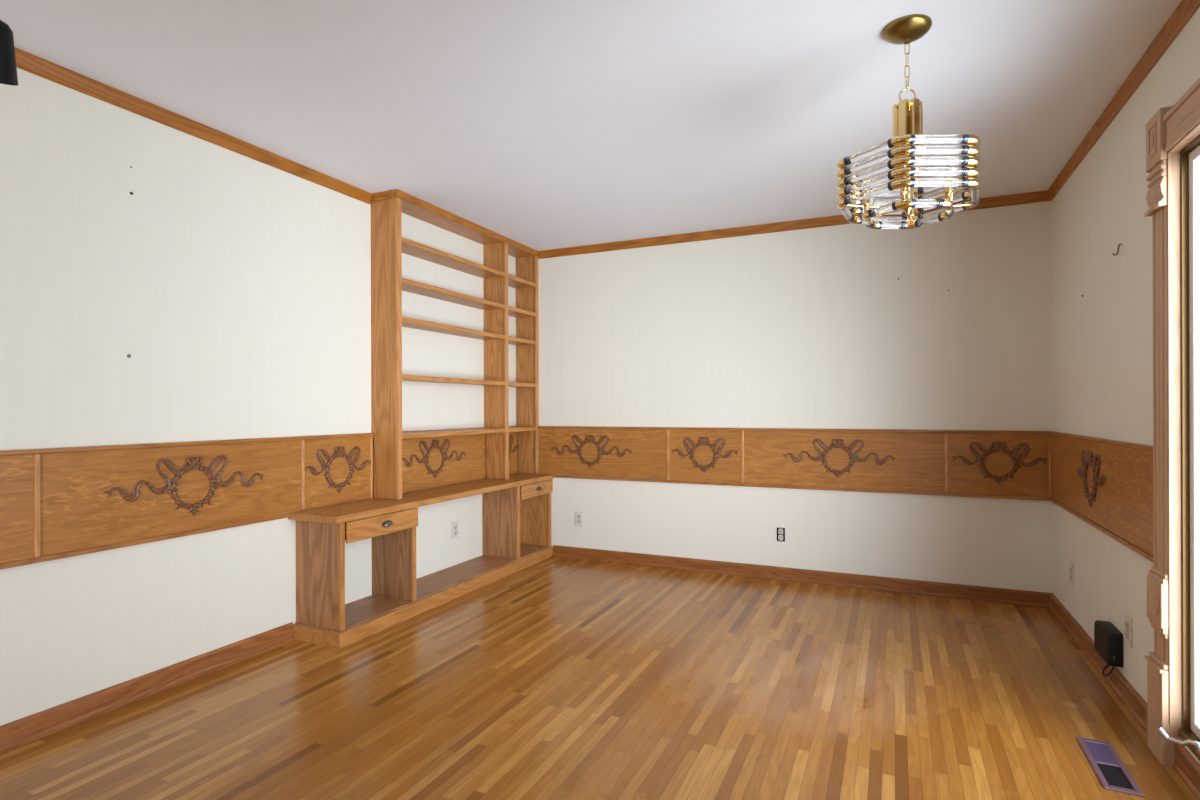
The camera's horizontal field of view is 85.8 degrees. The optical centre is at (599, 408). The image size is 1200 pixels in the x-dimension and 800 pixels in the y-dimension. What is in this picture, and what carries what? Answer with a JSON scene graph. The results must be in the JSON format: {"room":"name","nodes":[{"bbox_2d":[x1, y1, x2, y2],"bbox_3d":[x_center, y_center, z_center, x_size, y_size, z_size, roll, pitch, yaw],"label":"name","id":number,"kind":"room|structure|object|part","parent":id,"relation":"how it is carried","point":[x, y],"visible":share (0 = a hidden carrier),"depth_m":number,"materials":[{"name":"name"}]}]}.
{"room":"empty home office","nodes":[
{"label":"empty home office","id":0,"kind":"room"},
{"bbox_2d":[0,68,517,725],"bbox_3d":[-2.078,-0.039,2.394,0.150,2.440,6.736,0,0,24],"label":"wall","id":1,"kind":"structure","parent":0,"point":[236,288],"depth_m":2.77,"materials":[{"name":"beige paint"}]},
{"bbox_2d":[0,454,33,563],"bbox_3d":[-2.474,0.349,1.326,0.010,0.370,2.162,0,0,24],"label":"carved panel","id":2,"kind":"object","parent":1,"relation":"attached to","point":[16,471],"visible":1,"depth_m":2.26,"materials":[{"name":"brown wood"}]},
{"bbox_2d":[34,454,40,557],"bbox_3d":[-2.020,0.348,2.316,0.017,0.370,0.017,0,0,24],"label":"trim","id":3,"kind":"structure","parent":1,"relation":"attached to","point":[37,552],"depth_m":2.31,"materials":[{"name":"brown wood"}]},
{"bbox_2d":[0,513,289,569],"bbox_3d":[-2.456,0.544,1.355,0.020,0.019,4.230,0,0,24],"label":"trim","id":4,"kind":"structure","parent":1,"relation":"attached to","point":[214,528],"depth_m":2.59,"materials":[{"name":"brown wood"}]},
{"bbox_2d":[0,622,293,752],"bbox_3d":[-2.449,1.139,1.365,0.020,0.087,4.252,0,0,24],"label":"baseboard","id":5,"kind":"structure","parent":1,"relation":"attached to","point":[19,732],"depth_m":2.60,"materials":[{"name":"brown wood"}]},
{"bbox_2d":[40,440,300,556],"bbox_3d":[-1.780,0.347,2.834,0.024,0.370,1.125,0,0,24],"label":"carved panel","id":6,"kind":"object","parent":1,"relation":"attached to","point":[89,499],"visible":1,"depth_m":2.69,"materials":[{"name":"brown wood"}]},
{"bbox_2d":[15,47,371,203],"bbox_3d":[-2.341,-1.229,1.613,0.024,0.058,4.800,0,0,24],"label":"trim","id":7,"kind":"structure","parent":1,"relation":"attached to","point":[28,62],"depth_m":2.75,"materials":[{"name":"brown wood"}]},
{"bbox_2d":[0,426,515,455],"bbox_3d":[-2.010,0.154,2.338,0.020,0.018,6.390,0,0,24],"label":"trim","id":8,"kind":"structure","parent":1,"relation":"attached to","point":[192,443],"depth_m":2.75,"materials":[{"name":"brown wood"}]},
{"bbox_2d":[301,440,304,509],"bbox_3d":[-1.547,0.345,3.357,0.017,0.367,0.019,0,0,24],"label":"trim","id":9,"kind":"structure","parent":1,"relation":"attached to","point":[302,441],"depth_m":3.35,"materials":[{"name":"brown wood"}]},
{"bbox_2d":[305,436,370,509],"bbox_3d":[-1.443,0.344,3.575,0.024,0.366,0.501,0,0,24],"label":"carved panel","id":10,"kind":"object","parent":1,"relation":"attached to","point":[337,470],"visible":1,"depth_m":3.55,"materials":[{"name":"brown wood"}]},
{"bbox_2d":[370,436,372,498],"bbox_3d":[-1.346,0.344,3.797,0.017,0.367,0.019,0,0,24],"label":"trim","id":11,"kind":"structure","parent":1,"relation":"attached to","point":[371,437],"depth_m":3.79,"materials":[{"name":"brown wood"}]},
{"bbox_2d":[373,434,481,497],"bbox_3d":[-1.107,0.343,4.313,0.024,0.366,1.115,0,0,24],"label":"carved panel","id":12,"kind":"object","parent":1,"relation":"attached to","point":[428,462],"visible":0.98,"depth_m":4.37,"materials":[{"name":"brown wood"}]},
{"bbox_2d":[451,521,457,538],"bbox_3d":[-1.015,0.852,4.529,0.010,0.118,0.074,0,0,24],"label":"wall outlet","id":13,"kind":"object","parent":1,"relation":"attached to","point":[454,525],"visible":1,"depth_m":4.52,"materials":[{"name":"white plastic"}]},
{"bbox_2d":[482,432,517,478],"bbox_3d":[-0.767,0.342,5.059,0.024,0.366,0.520,0,0,24],"label":"carved panel","id":14,"kind":"object","parent":1,"relation":"attached to","point":[513,436],"visible":0.3,"depth_m":5.18,"materials":[{"name":"brown wood"}]},
{"bbox_2d":[0,0,1181,250],"bbox_3d":[-0.352,-1.324,1.607,3.951,0.120,6.736,0,0,24],"label":"ceiling","id":15,"kind":"structure","parent":0,"point":[540,125],"depth_m":2.53,"materials":[{"name":"white paint"}]},
{"bbox_2d":[0,20,17,85],"bbox_3d":[-1.248,-0.954,1.271,0.145,0.614,0.116,0,0,-32],"label":"ceiling spotlight","id":16,"kind":"object","parent":15,"relation":"hanging from","point":[8,69],"visible":1,"depth_m":1.29,"materials":[{"name":"black paint"}]},
{"bbox_2d":[837,14,979,228],"bbox_3d":[1.023,-0.949,2.149,0.430,0.637,0.462,0,0,24],"label":"chandelier","id":17,"kind":"object","parent":15,"relation":"hanging from","point":[855,197],"visible":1,"depth_m":2.08,"materials":[{"name":"clear glass"}]},
{"bbox_3d":[0.856,-0.684,2.246,0.024,0.025,0.168,0,0,30],"label":"glass rod","id":18,"kind":"part","parent":17,"relation":"part of","materials":[{"name":"clear glass"}]},
{"bbox_2d":[862,178,868,211],"bbox_3d":[0.883,-0.715,2.149,0.024,0.118,0.024,0,0,24],"label":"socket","id":19,"kind":"object","parent":17,"relation":"attached to","point":[865,202],"depth_m":2.14,"materials":[{"name":"gold metal"}]},
{"bbox_3d":[0.855,-0.717,2.052,0.151,0.025,0.117,0,0,24],"label":"glass rod","id":20,"kind":"part","parent":17,"relation":"part of","materials":[{"name":"clear glass"}]},
{"bbox_3d":[0.855,-0.815,2.052,0.024,0.025,0.168,0,0,-30],"label":"glass rod","id":21,"kind":"part","parent":17,"relation":"part of","materials":[{"name":"clear glass"}]},
{"bbox_3d":[0.856,-0.684,2.052,0.151,0.025,0.117,0,0,24],"label":"glass rod","id":22,"kind":"part","parent":17,"relation":"part of","materials":[{"name":"clear glass"}]},
{"bbox_3d":[0.855,-0.750,2.052,0.024,0.025,0.168,0,0,-30],"label":"glass rod","id":23,"kind":"part","parent":17,"relation":"part of","materials":[{"name":"clear glass"}]},
{"bbox_3d":[0.855,-0.782,2.052,0.024,0.025,0.168,0,0,-30],"label":"glass rod","id":24,"kind":"part","parent":17,"relation":"part of","materials":[{"name":"clear glass"}]},
{"bbox_3d":[0.919,-0.644,2.210,0.024,0.025,0.092,0,0,30],"label":"glass rod","id":25,"kind":"part","parent":17,"relation":"part of","materials":[{"name":"glass"}]},
{"bbox_2d":[868,196,874,218],"bbox_3d":[0.953,-0.716,2.270,0.024,0.118,0.024,0,0,24],"label":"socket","id":26,"kind":"object","parent":17,"relation":"attached to","point":[871,199],"depth_m":2.26,"materials":[{"name":"gold metal"}]},
{"bbox_3d":[1.023,-0.816,2.343,0.168,0.025,0.024,0,0,0],"label":"glass rod","id":27,"kind":"part","parent":17,"relation":"part of","materials":[{"name":"clear glass"}]},
{"bbox_3d":[0.919,-0.644,2.089,0.024,0.025,0.092,0,0,-30],"label":"glass rod","id":28,"kind":"part","parent":17,"relation":"part of","materials":[{"name":"clear glass"}]},
{"bbox_3d":[1.024,-0.684,2.343,0.168,0.025,0.024,0,0,0],"label":"glass rod","id":29,"kind":"part","parent":17,"relation":"part of","materials":[{"name":"clear glass"}]},
{"bbox_3d":[1.023,-0.717,2.343,0.168,0.025,0.024,0,0,0],"label":"glass rod","id":30,"kind":"part","parent":17,"relation":"part of","materials":[{"name":"clear glass"}]},
{"bbox_3d":[1.023,-0.750,2.343,0.168,0.025,0.024,0,0,0],"label":"glass rod","id":31,"kind":"part","parent":17,"relation":"part of","materials":[{"name":"clear glass"}]},
{"bbox_3d":[1.023,-0.783,2.343,0.168,0.025,0.024,0,0,0],"label":"glass rod","id":32,"kind":"part","parent":17,"relation":"part of","materials":[{"name":"clear glass"}]},
{"bbox_3d":[1.024,-0.645,2.270,0.092,0.025,0.024,0,0,0],"label":"glass rod","id":33,"kind":"part","parent":17,"relation":"part of","materials":[{"name":"clear glass"}]},
{"bbox_2d":[900,166,907,199],"bbox_3d":[0.953,-0.716,2.028,0.024,0.118,0.024,0,0,24],"label":"socket","id":34,"kind":"object","parent":17,"relation":"attached to","point":[905,192],"depth_m":2.02,"materials":[{"name":"gold metal"}]},
{"bbox_3d":[1.023,-0.843,2.149,0.020,0.369,0.020,0,0,24],"label":"stem","id":35,"kind":"part","parent":17,"relation":"part of","materials":[{"name":"gold metal"}]},
{"bbox_2d":[908,189,914,220],"bbox_3d":[1.093,-0.716,2.270,0.024,0.118,0.024,0,0,24],"label":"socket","id":36,"kind":"object","parent":17,"relation":"attached to","point":[912,195],"depth_m":2.26,"materials":[{"name":"gold metal"}]},
{"bbox_3d":[1.024,-0.645,2.028,0.092,0.025,0.024,0,0,0],"label":"glass rod","id":37,"kind":"part","parent":17,"relation":"part of","materials":[{"name":"clear glass"}]},
{"bbox_3d":[1.129,-0.645,2.210,0.024,0.025,0.092,0,0,-30],"label":"glass rod","id":38,"kind":"part","parent":17,"relation":"part of","materials":[{"name":"clear glass"}]},
{"bbox_3d":[1.023,-0.783,1.955,0.168,0.025,0.024,0,0,0],"label":"glass rod","id":39,"kind":"part","parent":17,"relation":"part of","materials":[{"name":"clear glass"}]},
{"bbox_3d":[1.023,-0.816,1.955,0.168,0.025,0.024,0,0,0],"label":"glass rod","id":40,"kind":"part","parent":17,"relation":"part of","materials":[{"name":"clear glass"}]},
{"bbox_3d":[1.024,-0.684,1.955,0.168,0.025,0.024,0,0,0],"label":"glass rod","id":41,"kind":"part","parent":17,"relation":"part of","materials":[{"name":"clear glass"}]},
{"bbox_3d":[1.023,-0.717,1.955,0.168,0.025,0.024,0,0,0],"label":"glass rod","id":42,"kind":"part","parent":17,"relation":"part of","materials":[{"name":"clear glass"}]},
{"bbox_3d":[1.023,-0.750,1.955,0.168,0.025,0.024,0,0,0],"label":"glass rod","id":43,"kind":"part","parent":17,"relation":"part of","materials":[{"name":"clear glass"}]},
{"bbox_3d":[1.191,-0.783,2.246,0.024,0.025,0.168,0,0,-30],"label":"glass rod","id":44,"kind":"part","parent":17,"relation":"part of","materials":[{"name":"clear glass"}]},
{"bbox_3d":[1.192,-0.685,2.246,0.151,0.025,0.117,0,0,24],"label":"glass rod","id":45,"kind":"part","parent":17,"relation":"part of","materials":[{"name":"clear glass"}]},
{"bbox_3d":[1.191,-0.718,2.246,0.024,0.025,0.168,0,0,-30],"label":"glass rod","id":46,"kind":"part","parent":17,"relation":"part of","materials":[{"name":"clear glass"}]},
{"bbox_3d":[1.191,-0.751,2.246,0.024,0.025,0.168,0,0,-30],"label":"glass rod","id":47,"kind":"part","parent":17,"relation":"part of","materials":[{"name":"clear glass"}]},
{"bbox_3d":[1.191,-0.816,2.246,0.024,0.025,0.168,0,0,-30],"label":"glass rod","id":48,"kind":"part","parent":17,"relation":"part of","materials":[{"name":"clear glass"}]},
{"bbox_2d":[944,165,951,198],"bbox_3d":[1.093,-0.716,2.028,0.024,0.118,0.024,0,0,24],"label":"socket","id":49,"kind":"object","parent":17,"relation":"attached to","point":[948,190],"depth_m":2.02,"materials":[{"name":"gold metal"}]},
{"bbox_3d":[1.129,-0.645,2.089,0.024,0.025,0.092,0,0,30],"label":"glass rod","id":50,"kind":"part","parent":17,"relation":"part of","materials":[{"name":"glass"}]},
{"bbox_3d":[1.192,-0.685,2.052,0.024,0.025,0.168,0,0,30],"label":"glass rod","id":51,"kind":"part","parent":17,"relation":"part of","materials":[{"name":"clear glass"}]},
{"bbox_2d":[0,556,1197,799],"bbox_3d":[-0.344,1.236,1.607,3.951,0.120,6.736,0,0,24],"label":"floor","id":52,"kind":"structure","parent":0,"point":[552,678],"depth_m":2.52,"materials":[{"name":"brown wood"}]},
{"bbox_2d":[293,479,552,648],"bbox_3d":[-0.966,0.870,4.224,0.350,0.615,2.183,0,0,24],"label":"base cabinet","id":53,"kind":"object","parent":52,"relation":"on","point":[516,521],"visible":0.82,"depth_m":3.70,"materials":[{"name":"brown wood"}]},
{"bbox_3d":[-1.429,0.831,3.276,0.294,0.535,0.022,0,0,24],"label":"panel","id":54,"kind":"part","parent":53,"relation":"part of","materials":[{"name":"brown wood"}]},
{"bbox_3d":[-1.155,0.621,3.461,0.013,0.107,0.527,0,0,24],"label":"drawer","id":55,"kind":"part","parent":53,"relation":"part of","materials":[{"name":"brown wood"}]},
{"bbox_3d":[-1.134,0.619,3.464,0.024,0.038,0.080,0,0,24],"label":"cup pull","id":56,"kind":"part","parent":53,"relation":"part of","materials":[{"name":"grey metal"}]},
{"bbox_2d":[288,473,553,523],"bbox_3d":[-0.978,0.545,4.218,0.335,0.034,2.204,0,0,24],"label":"countertop","id":57,"kind":"structure","parent":53,"relation":"on","point":[361,509],"depth_m":3.73,"materials":[{"name":"brown wood"}]},
{"bbox_2d":[371,189,538,499],"bbox_3d":[-0.920,-0.368,4.499,0.214,1.788,1.642,0,0,24],"label":"bookcase","id":58,"kind":"object","parent":57,"relation":"on","point":[388,244],"visible":1,"depth_m":4.26,"materials":[{"name":"brown wood"}]},
{"bbox_3d":[-1.017,-0.184,4.302,0.199,0.030,1.125,0,0,24],"label":"shelf","id":59,"kind":"part","parent":58,"relation":"part of","materials":[{"name":"brown wood"}]},
{"bbox_3d":[-1.018,-0.524,4.302,0.199,0.030,1.125,0,0,24],"label":"shelf","id":60,"kind":"part","parent":58,"relation":"part of","materials":[{"name":"brown wood"}]},
{"bbox_3d":[-1.019,-0.750,4.302,0.199,0.030,1.125,0,0,24],"label":"shelf","id":61,"kind":"part","parent":58,"relation":"part of","materials":[{"name":"brown wood"}]},
{"bbox_3d":[-1.019,-0.987,4.302,0.199,0.030,1.125,0,0,24],"label":"shelf","id":62,"kind":"part","parent":58,"relation":"part of","materials":[{"name":"brown wood"}]},
{"bbox_3d":[-1.006,0.162,4.298,0.178,0.029,1.125,0,0,24],"label":"shelf","id":63,"kind":"part","parent":58,"relation":"part of","materials":[{"name":"brown wood"}]},
{"bbox_3d":[-0.917,-1.241,4.482,0.190,0.041,1.617,0,0,24],"label":"cornice","id":64,"kind":"part","parent":58,"relation":"part of","materials":[{"name":"brown wood"}]},
{"bbox_3d":[-0.686,-0.525,5.032,0.199,0.030,0.430,0,0,24],"label":"shelf","id":65,"kind":"part","parent":58,"relation":"part of","materials":[{"name":"brown wood"}]},
{"bbox_3d":[-0.687,-0.751,5.032,0.199,0.030,0.430,0,0,24],"label":"shelf","id":66,"kind":"part","parent":58,"relation":"part of","materials":[{"name":"brown wood"}]},
{"bbox_3d":[-0.687,-0.988,5.032,0.199,0.030,0.430,0,0,24],"label":"shelf","id":67,"kind":"part","parent":58,"relation":"part of","materials":[{"name":"brown wood"}]},
{"bbox_3d":[-0.674,0.161,5.027,0.178,0.029,0.430,0,0,24],"label":"shelf","id":68,"kind":"part","parent":58,"relation":"part of","materials":[{"name":"brown wood"}]},
{"bbox_3d":[-0.685,-0.185,5.032,0.199,0.030,0.430,0,0,24],"label":"shelf","id":69,"kind":"part","parent":58,"relation":"part of","materials":[{"name":"brown wood"}]},
{"bbox_3d":[-0.544,0.829,5.219,0.294,0.535,0.023,0,0,24],"label":"panel","id":70,"kind":"part","parent":53,"relation":"part of","materials":[{"name":"brown wood"}]},
{"bbox_3d":[-0.479,0.617,4.944,0.013,0.104,0.468,0,0,24],"label":"drawer","id":71,"kind":"part","parent":53,"relation":"part of","materials":[{"name":"brown wood"}]},
{"bbox_2d":[1076,736,1143,796],"bbox_3d":[1.665,1.166,2.119,0.098,0.006,0.340,0,0,24],"label":"floor vent","id":72,"kind":"object","parent":52,"relation":"in","point":[1105,761],"visible":1,"depth_m":2.10,"materials":[{"name":"purple metal"}]},
{"bbox_3d":[1.697,1.167,2.189,0.064,0.002,0.143,0,0,24],"label":"damper plate","id":73,"kind":"part","parent":72,"relation":"part of","materials":[{"name":"paint"}]},
{"bbox_2d":[538,201,1052,592],"bbox_3d":[1.016,-0.049,4.604,3.651,2.440,0.150,0,0,24],"label":"wall","id":74,"kind":"structure","parent":0,"point":[810,328],"depth_m":4.33,"materials":[{"name":"beige paint"}]},
{"bbox_2d":[575,511,583,526],"bbox_3d":[-0.163,0.863,5.054,0.074,0.118,0.010,0,0,24],"label":"wall outlet","id":75,"kind":"object","parent":74,"relation":"attached to","point":[579,515],"visible":1,"depth_m":5.05,"materials":[{"name":"white plastic"}]},
{"bbox_2d":[539,428,666,479],"bbox_3d":[0.001,0.340,4.970,1.077,0.368,0.024,0,0,24],"label":"carved panel","id":76,"kind":"object","parent":74,"relation":"attached to","point":[621,453],"visible":1,"depth_m":4.96,"materials":[{"name":"brown wood"}]},
{"bbox_2d":[667,430,669,479],"bbox_3d":[0.502,0.340,4.746,0.021,0.370,0.017,0,0,24],"label":"trim","id":77,"kind":"structure","parent":74,"relation":"attached to","point":[668,431],"depth_m":4.74,"materials":[{"name":"brown wood"}]},
{"bbox_2d":[670,430,740,482],"bbox_3d":[0.749,0.339,4.629,0.525,0.370,0.024,0,0,24],"label":"carved panel","id":78,"kind":"object","parent":74,"relation":"attached to","point":[695,455],"visible":1,"depth_m":4.62,"materials":[{"name":"brown wood"}]},
{"bbox_2d":[741,431,743,483],"bbox_3d":[0.999,0.338,4.520,0.020,0.370,0.017,0,0,24],"label":"trim","id":79,"kind":"structure","parent":74,"relation":"attached to","point":[742,432],"depth_m":4.51,"materials":[{"name":"brown wood"}]},
{"bbox_2d":[777,527,784,541],"bbox_3d":[1.237,0.862,4.417,0.054,0.098,0.009,0,0,24],"label":"wall outlet","id":80,"kind":"object","parent":74,"relation":"attached to","point":[780,531],"visible":1,"depth_m":4.41,"materials":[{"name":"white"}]},
{"bbox_2d":[539,426,1048,433],"bbox_3d":[1.076,0.144,4.483,3.443,0.018,0.020,0,0,24],"label":"trim","id":81,"kind":"structure","parent":74,"relation":"attached to","point":[558,427],"depth_m":4.31,"materials":[{"name":"brown wood"}]},
{"bbox_2d":[538,190,1050,258],"bbox_3d":[1.072,-1.240,4.481,3.441,0.058,0.024,0,0,24],"label":"trim","id":82,"kind":"structure","parent":74,"relation":"attached to","point":[1039,196],"depth_m":4.49,"materials":[{"name":"brown wood"}]},
{"bbox_2d":[552,545,1051,607],"bbox_3d":[1.136,1.127,4.457,3.318,0.087,0.020,0,0,24],"label":"baseboard","id":83,"kind":"structure","parent":74,"relation":"attached to","point":[908,586],"depth_m":4.30,"materials":[{"name":"brown wood"}]},
{"bbox_2d":[553,475,1050,500],"bbox_3d":[1.136,0.532,4.457,3.315,0.019,0.020,0,0,24],"label":"trim","id":84,"kind":"structure","parent":74,"relation":"attached to","point":[556,476],"depth_m":4.30,"materials":[{"name":"brown wood"}]},
{"bbox_2d":[744,431,944,492],"bbox_3d":[1.570,0.337,4.256,1.239,0.370,0.024,0,0,24],"label":"carved panel","id":85,"kind":"object","parent":74,"relation":"attached to","point":[902,461],"visible":1,"depth_m":4.23,"materials":[{"name":"brown wood"}]},
{"bbox_2d":[944,433,947,492],"bbox_3d":[2.144,0.335,3.999,0.020,0.370,0.017,0,0,24],"label":"trim","id":86,"kind":"structure","parent":74,"relation":"attached to","point":[945,434],"depth_m":3.99,"materials":[{"name":"brown wood"}]},
{"bbox_2d":[948,433,1048,496],"bbox_3d":[2.388,0.334,3.883,0.519,0.370,0.024,0,0,24],"label":"carved panel","id":87,"kind":"object","parent":74,"relation":"attached to","point":[978,463],"visible":1,"depth_m":3.88,"materials":[{"name":"brown wood"}]},
{"bbox_2d":[1049,434,1050,496],"bbox_3d":[2.635,0.333,3.776,0.020,0.370,0.017,0,0,24],"label":"trim","id":88,"kind":"structure","parent":74,"relation":"attached to","point":[1049,434],"depth_m":3.77,"materials":[{"name":"brown wood"}]},
{"bbox_2d":[1052,7,1199,763],"bbox_3d":[1.381,-0.050,0.819,0.150,2.440,6.736,0,0,24],"label":"wall","id":89,"kind":"structure","parent":0,"point":[1102,339],"depth_m":2.75,"materials":[{"name":"beige paint"}]},
{"bbox_2d":[1069,562,1073,586],"bbox_3d":[2.456,0.864,3.366,0.010,0.118,0.074,0,0,24],"label":"wall outlet","id":90,"kind":"object","parent":89,"relation":"attached to","point":[1071,566],"visible":1,"depth_m":3.35,"materials":[{"name":"white plastic"}]},
{"bbox_2d":[1049,498,1152,561],"bbox_3d":[2.280,0.529,2.993,0.020,0.019,1.696,0,0,24],"label":"trim","id":91,"kind":"structure","parent":89,"relation":"attached to","point":[1131,546],"depth_m":2.74,"materials":[{"name":"brown wood"}]},
{"bbox_2d":[1049,431,1152,450],"bbox_3d":[2.278,0.140,2.993,0.020,0.018,1.696,0,0,24],"label":"trim","id":92,"kind":"structure","parent":89,"relation":"attached to","point":[1095,439],"depth_m":2.75,"materials":[{"name":"brown wood"}]},
{"bbox_2d":[1051,434,1152,554],"bbox_3d":[2.277,0.334,2.995,0.024,0.370,1.694,0,0,24],"label":"carved panel","id":93,"kind":"object","parent":89,"relation":"attached to","point":[1111,486],"visible":0.99,"depth_m":2.77,"materials":[{"name":"brown wood"}]},
{"bbox_2d":[1094,620,1122,675],"bbox_3d":[2.132,1.011,2.716,0.058,0.193,0.202,0,0,24],"label":"wall box","id":94,"kind":"object","parent":89,"relation":"attached to","point":[1108,640],"visible":1,"depth_m":2.65,"materials":[{"name":"black plastic"}]},
{"bbox_3d":[2.093,1.076,2.660,0.032,0.063,0.069,0,0,24],"label":"cord","id":95,"kind":"part","parent":94,"relation":"part of","materials":[{"name":"black plastic"}]},
{"bbox_2d":[1112,243,1121,255],"bbox_3d":[2.102,-0.646,2.626,0.031,0.049,0.008,0,0,35],"label":"wall hook","id":96,"kind":"object","parent":89,"relation":"attached to","point":[1121,243],"visible":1,"depth_m":2.62,"materials":[{"name":"grey metal"}]},
{"bbox_2d":[1048,0,1199,200],"bbox_3d":[1.299,-1.240,0.855,0.024,0.058,6.436,0,0,24],"label":"trim","id":97,"kind":"structure","parent":89,"relation":"attached to","point":[1186,9],"depth_m":2.46,"materials":[{"name":"brown wood"}]},
{"bbox_2d":[1050,593,1199,799],"bbox_3d":[1.308,1.127,0.854,0.020,0.087,6.436,0,0,24],"label":"baseboard","id":98,"kind":"structure","parent":89,"relation":"attached to","point":[1186,766],"depth_m":2.56,"materials":[{"name":"brown wood"}]},
{"bbox_2d":[1125,613,1131,647],"bbox_3d":[2.085,0.876,2.551,0.010,0.118,0.074,0,0,24],"label":"wall outlet","id":99,"kind":"object","parent":89,"relation":"attached to","point":[1128,620],"visible":1,"depth_m":2.54,"materials":[{"name":"white plastic"}]},
{"bbox_2d":[1125,621,1128,629],"bbox_3d":[2.082,0.857,2.552,0.004,0.029,0.033,0,0,24],"label":"receptacle","id":100,"kind":"object","parent":99,"relation":"attached to","point":[1126,622],"depth_m":2.55,"materials":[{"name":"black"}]},
{"bbox_2d":[1125,630,1128,639],"bbox_3d":[2.082,0.896,2.552,0.004,0.029,0.033,0,0,24],"label":"receptacle","id":101,"kind":"object","parent":99,"relation":"attached to","point":[1126,631],"depth_m":2.55,"materials":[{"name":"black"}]},
{"bbox_2d":[1144,77,1199,766],"bbox_3d":[1.530,0.092,1.335,0.192,2.155,1.955,0,0,24],"label":"window","id":102,"kind":"structure","parent":89,"relation":"in","point":[1173,132],"depth_m":2.10,"materials":[{"name":"brown wood"}]},
{"bbox_3d":[1.861,-0.904,2.176,0.004,0.105,0.070,0,0,24],"label":"raised frame","id":103,"kind":"part","parent":102,"relation":"part of","materials":[{"name":"brown wood"}]},
{"bbox_3d":[1.893,0.054,2.163,0.032,1.570,0.127,0,0,24],"label":"casing","id":104,"kind":"part","parent":102,"relation":"part of","materials":[{"name":"brown wood"}]},
{"bbox_3d":[1.749,1.009,2.005,0.017,0.035,0.035,0,0,-24],"label":"crank knob","id":105,"kind":"part","parent":102,"relation":"part of","materials":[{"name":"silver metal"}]},
{"bbox_3d":[1.510,-0.896,1.337,0.040,0.119,1.684,0,0,24],"label":"head casing","id":106,"kind":"part","parent":102,"relation":"part of","materials":[{"name":"brown wood"}]},
{"bbox_3d":[1.790,1.015,1.940,0.066,0.039,0.137,0,0,-10],"label":"crank handle","id":107,"kind":"part","parent":102,"relation":"part of","materials":[{"name":"silver metal"}]},
{"bbox_3d":[1.570,0.113,1.312,0.101,1.899,1.688,0,0,24],"label":"frame","id":108,"kind":"part","parent":102,"relation":"part of","materials":[{"name":"brown wood"}]},
{"bbox_3d":[1.744,0.107,1.701,0.036,1.851,0.810,0,0,24],"label":"sash","id":109,"kind":"part","parent":102,"relation":"part of","materials":[{"name":"white"}]}
]}

